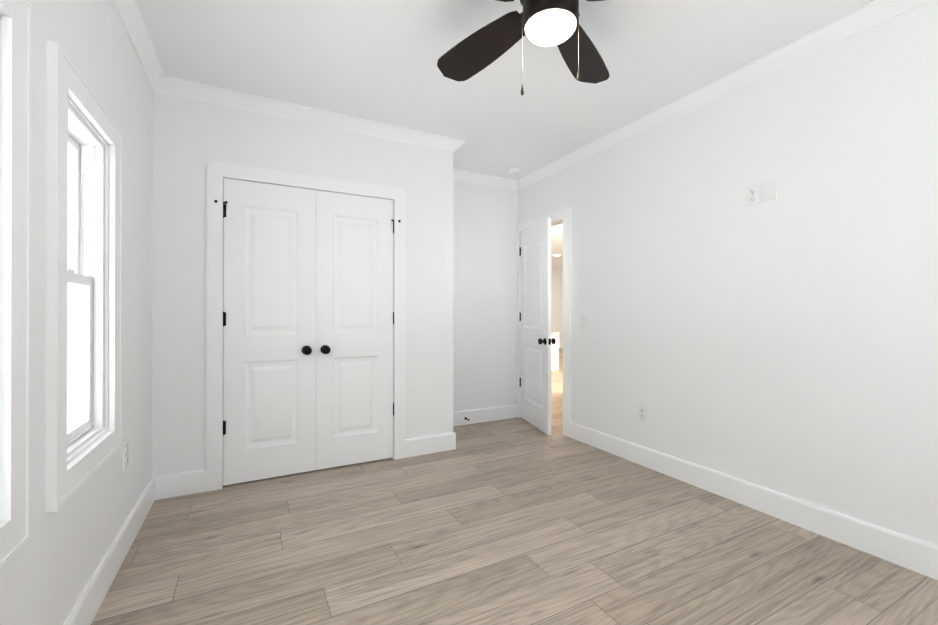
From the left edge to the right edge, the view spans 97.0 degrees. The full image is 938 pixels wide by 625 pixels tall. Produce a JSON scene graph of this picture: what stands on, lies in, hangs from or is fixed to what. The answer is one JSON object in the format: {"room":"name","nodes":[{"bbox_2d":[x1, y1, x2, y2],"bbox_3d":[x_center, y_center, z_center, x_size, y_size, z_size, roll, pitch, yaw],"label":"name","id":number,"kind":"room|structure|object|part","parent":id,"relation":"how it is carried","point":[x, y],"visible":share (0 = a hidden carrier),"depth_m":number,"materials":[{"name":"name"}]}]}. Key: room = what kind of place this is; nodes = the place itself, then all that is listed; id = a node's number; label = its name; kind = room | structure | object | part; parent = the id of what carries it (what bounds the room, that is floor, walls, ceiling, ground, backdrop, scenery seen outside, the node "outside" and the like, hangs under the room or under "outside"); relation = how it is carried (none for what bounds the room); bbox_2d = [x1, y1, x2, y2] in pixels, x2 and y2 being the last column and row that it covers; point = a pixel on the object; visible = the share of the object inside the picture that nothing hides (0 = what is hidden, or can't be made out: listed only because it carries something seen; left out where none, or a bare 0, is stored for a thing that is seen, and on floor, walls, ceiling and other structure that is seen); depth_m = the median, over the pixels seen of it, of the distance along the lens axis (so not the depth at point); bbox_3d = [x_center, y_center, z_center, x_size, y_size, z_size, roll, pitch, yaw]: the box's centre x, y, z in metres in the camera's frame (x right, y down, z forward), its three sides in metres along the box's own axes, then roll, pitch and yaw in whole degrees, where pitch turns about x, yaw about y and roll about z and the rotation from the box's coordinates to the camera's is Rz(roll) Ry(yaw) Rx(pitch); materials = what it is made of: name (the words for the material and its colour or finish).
{"room":"empty bedroom","nodes":[
{"label":"empty bedroom","id":0,"kind":"room"},
{"bbox_2d":[0,0,152,624],"bbox_3d":[-1.312,-0.146,1.182,0.160,2.570,4.500,0,0,-28],"label":"wall","id":1,"kind":"structure","parent":0,"point":[48,568],"depth_m":1.56,"materials":[{"name":"white paint"}]},
{"bbox_2d":[0,0,31,568],"bbox_3d":[-1.047,-0.107,0.739,0.152,1.390,0.694,0,0,-28],"label":"window","id":2,"kind":"structure","parent":1,"relation":"in","point":[15,229],"depth_m":1.02,"materials":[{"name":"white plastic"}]},
{"bbox_2d":[46,40,121,512],"bbox_3d":[-1.447,-0.105,1.500,0.152,1.390,0.694,0,0,-28],"label":"window","id":3,"kind":"structure","parent":1,"relation":"in","point":[84,311],"depth_m":1.65,"materials":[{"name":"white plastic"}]},
{"bbox_3d":[-1.472,-0.107,1.487,0.045,1.088,0.396,0,0,-28],"label":"glass","id":4,"kind":"part","parent":3,"relation":"part of","materials":[{"name":"clear glass"}]},
{"bbox_3d":[-1.458,-0.105,1.494,0.128,1.220,0.524,0,0,-28],"label":"frame","id":5,"kind":"part","parent":3,"relation":"part of","materials":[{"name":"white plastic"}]},
{"bbox_2d":[63,476,158,624],"bbox_3d":[-1.083,1.068,0.934,0.015,0.140,3.615,0,0,-28],"label":"baseboard","id":6,"kind":"structure","parent":1,"relation":"attached to","point":[88,604],"depth_m":1.75,"materials":[{"name":"white paint"}]},
{"bbox_2d":[123,441,127,469],"bbox_3d":[-1.637,0.681,1.980,0.009,0.118,0.072,0,0,-28],"label":"electrical outlet","id":7,"kind":"object","parent":1,"relation":"attached to","point":[125,454],"visible":0.98,"depth_m":1.97,"materials":[{"name":"white plastic"}]},
{"bbox_2d":[113,0,168,94],"bbox_3d":[-1.057,-1.392,0.954,0.076,0.080,3.615,0,0,-28],"label":"crown molding","id":8,"kind":"structure","parent":1,"relation":"attached to","point":[131,14],"depth_m":2.13,"materials":[{"name":"white paint"}]},
{"bbox_2d":[152,92,452,476],"bbox_3d":[-1.182,-0.141,3.292,2.035,2.570,0.645,0,0,-28],"label":"wall","id":9,"kind":"structure","parent":0,"point":[191,138],"depth_m":2.75,"materials":[{"name":"white paint"}]},
{"bbox_2d":[214,178,315,485],"bbox_3d":[-1.368,0.126,2.818,0.624,2.010,0.101,0,0,-28],"label":"closet door leaf","id":10,"kind":"structure","parent":9,"relation":"in","point":[269,334],"depth_m":2.84,"materials":[{"name":"white paint"}]},
{"bbox_3d":[-1.373,0.038,2.796,0.595,1.530,0.066,0,0,-28],"label":"left closet door hardware","id":11,"kind":"part","parent":10,"relation":"part of","materials":[{"name":"white wood"}]},
{"bbox_2d":[206,160,405,491],"bbox_3d":[-1.119,0.086,3.018,1.330,2.115,0.138,0,0,-28],"label":"door frame","id":12,"kind":"structure","parent":9,"relation":"attached to","point":[218,173],"depth_m":2.73,"materials":[{"name":"white paint"}]},
{"bbox_2d":[169,77,465,152],"bbox_3d":[-0.941,-1.387,3.015,2.021,0.080,0.076,0,0,-28],"label":"crown molding","id":13,"kind":"structure","parent":9,"relation":"attached to","point":[180,88],"depth_m":2.90,"materials":[{"name":"white paint"}]},
{"bbox_2d":[316,190,400,469],"bbox_3d":[-0.814,0.127,3.110,0.624,2.010,0.101,0,0,-28],"label":"closet door leaf","id":14,"kind":"structure","parent":9,"relation":"in","point":[354,325],"depth_m":3.10,"materials":[{"name":"white paint"}]},
{"bbox_3d":[-0.793,0.039,3.101,0.595,1.530,0.066,0,0,-28],"label":"right closet door hardware","id":15,"kind":"part","parent":14,"relation":"part of","materials":[{"name":"white wood"}]},
{"bbox_2d":[406,432,454,457],"bbox_3d":[-0.326,1.074,3.366,0.400,0.140,0.015,0,0,-28],"label":"baseboard","id":16,"kind":"structure","parent":9,"relation":"attached to","point":[418,446],"depth_m":3.37,"materials":[{"name":"white paint"}]},
{"bbox_2d":[453,180,517,411],"bbox_3d":[-0.873,-0.140,3.887,3.134,2.570,0.120,0,0,-28],"label":"wall","id":17,"kind":"structure","parent":0,"point":[485,220],"depth_m":4.36,"materials":[{"name":"white paint"}]},
{"bbox_2d":[453,169,516,189],"bbox_3d":[0.027,-1.384,4.253,0.995,0.080,0.076,0,0,-28],"label":"crown molding","id":18,"kind":"structure","parent":17,"relation":"attached to","point":[459,175],"depth_m":4.32,"materials":[{"name":"white paint"}]},
{"bbox_2d":[453,404,517,425],"bbox_3d":[0.059,1.077,4.297,1.099,0.140,0.015,0,0,-28],"label":"baseboard","id":19,"kind":"structure","parent":17,"relation":"attached to","point":[509,411],"depth_m":4.35,"materials":[{"name":"white paint"}]},
{"bbox_2d":[139,0,873,269],"bbox_3d":[1.349,-1.443,6.437,9.760,0.050,11.320,0,0,-28],"label":"ceiling","id":20,"kind":"structure","parent":0,"point":[375,60],"depth_m":2.34,"materials":[{"name":"white paint"}]},
{"bbox_2d":[508,168,520,174],"bbox_3d":[0.456,-1.405,4.142,0.128,0.038,0.128,0,0,-28],"label":"smoke detector","id":21,"kind":"object","parent":20,"relation":"attached to","point":[514,171],"visible":1,"depth_m":4.11,"materials":[{"name":"white plastic"}]},
{"bbox_2d":[437,0,609,95],"bbox_3d":[0.268,-1.134,1.596,1.260,0.593,1.279,0,0,-28],"label":"ceiling fan","id":22,"kind":"object","parent":20,"relation":"hanging from","point":[546,23],"visible":1,"depth_m":1.82,"materials":[{"name":"black wood"}]},
{"bbox_3d":[0.314,-1.081,1.599,0.196,0.048,0.196,0,0,-28],"label":"glass","id":23,"kind":"part","parent":22,"relation":"part of","materials":[{"name":"white glass"}]},
{"bbox_2d":[91,348,937,624],"bbox_3d":[1.349,1.177,6.431,9.760,0.050,11.320,0,0,-28],"label":"floor","id":24,"kind":"structure","parent":0,"point":[516,521],"depth_m":1.96,"materials":[{"name":"brown wood"}]},
{"bbox_2d":[551,335,558,370],"bbox_3d":[1.080,0.790,8.618,1.000,0.735,1.200,0,0,-28],"label":"kitchen island","id":25,"kind":"object","parent":24,"relation":"on","point":[555,355],"depth_m":8.28,"materials":[{"name":"white paint"}]},
{"bbox_2d":[551,331,560,334],"bbox_3d":[1.080,0.405,8.619,1.060,0.035,1.260,0,0,-28],"label":"island countertop","id":26,"kind":"structure","parent":25,"relation":"on","point":[552,332],"depth_m":8.27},
{"bbox_2d":[551,270,560,343],"bbox_3d":[0.190,-0.118,12.287,6.330,2.570,0.120,0,0,-28],"label":"wall","id":27,"kind":"structure","parent":0,"point":[556,300],"depth_m":13.63,"materials":[{"name":"white paint"}]},
{"bbox_2d":[561,270,562,343],"bbox_3d":[5.460,-0.126,9.229,0.120,2.570,10.440,0,0,-28],"label":"wall","id":28,"kind":"structure","parent":0,"point":[561,270],"depth_m":13.66,"materials":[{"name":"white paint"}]},
{"bbox_2d":[518,0,937,545],"bbox_3d":[1.558,-0.142,2.759,0.120,2.570,4.380,0,0,-28],"label":"wall","id":29,"kind":"structure","parent":0,"point":[785,342],"depth_m":2.28,"materials":[{"name":"white paint"}]},
{"bbox_2d":[520,218,550,434],"bbox_3d":[0.662,0.129,4.178,0.035,2.010,0.707,0,0,-14],"label":"door leaf","id":30,"kind":"structure","parent":29,"relation":"in","point":[535,303],"depth_m":4.09,"materials":[{"name":"white paint"}]},
{"bbox_2d":[519,247,555,385],"bbox_3d":[0.622,0.046,4.163,0.225,1.520,0.704,0,0,-28],"label":"hardware piece","id":31,"kind":"object","parent":30,"relation":"attached to","point":[544,341],"visible":0.96,"depth_m":3.88,"materials":[{"name":"black metal"}]},
{"bbox_2d":[517,207,570,437],"bbox_3d":[0.769,0.089,4.258,0.156,2.115,0.950,0,0,-28],"label":"door frame","id":32,"kind":"structure","parent":29,"relation":"attached to","point":[563,216],"depth_m":3.86,"materials":[{"name":"white paint"}]},
{"bbox_2d":[638,404,646,421],"bbox_3d":[1.299,0.751,3.110,0.009,0.118,0.072,0,0,-28],"label":"electrical outlet","id":33,"kind":"object","parent":29,"relation":"attached to","point":[642,412],"visible":1,"depth_m":3.10,"materials":[{"name":"white plastic"}]},
{"bbox_2d":[513,0,930,189],"bbox_3d":[1.499,-1.388,2.663,0.076,0.080,4.260,0,0,-28],"label":"crown molding","id":34,"kind":"structure","parent":29,"relation":"attached to","point":[874,13],"depth_m":2.42,"materials":[{"name":"white paint"}]},
{"bbox_2d":[746,183,759,206],"bbox_3d":[1.661,-0.686,2.427,0.009,0.118,0.072,0,0,-28],"label":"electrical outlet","id":35,"kind":"object","parent":29,"relation":"attached to","point":[752,195],"visible":1,"depth_m":2.42,"materials":[{"name":"white plastic"}]},
{"bbox_2d":[570,422,937,579],"bbox_3d":[1.724,1.071,2.295,0.015,0.140,3.410,0,0,-28],"label":"baseboard","id":36,"kind":"structure","parent":29,"relation":"attached to","point":[912,554],"depth_m":2.26,"materials":[{"name":"white paint"}]},
{"bbox_2d":[762,178,776,201],"bbox_3d":[1.702,-0.694,2.350,0.008,0.118,0.072,0,0,-28],"label":"wall plate","id":37,"kind":"object","parent":29,"relation":"attached to","point":[769,189],"visible":1,"depth_m":2.35,"materials":[{"name":"white plastic"}]}
]}

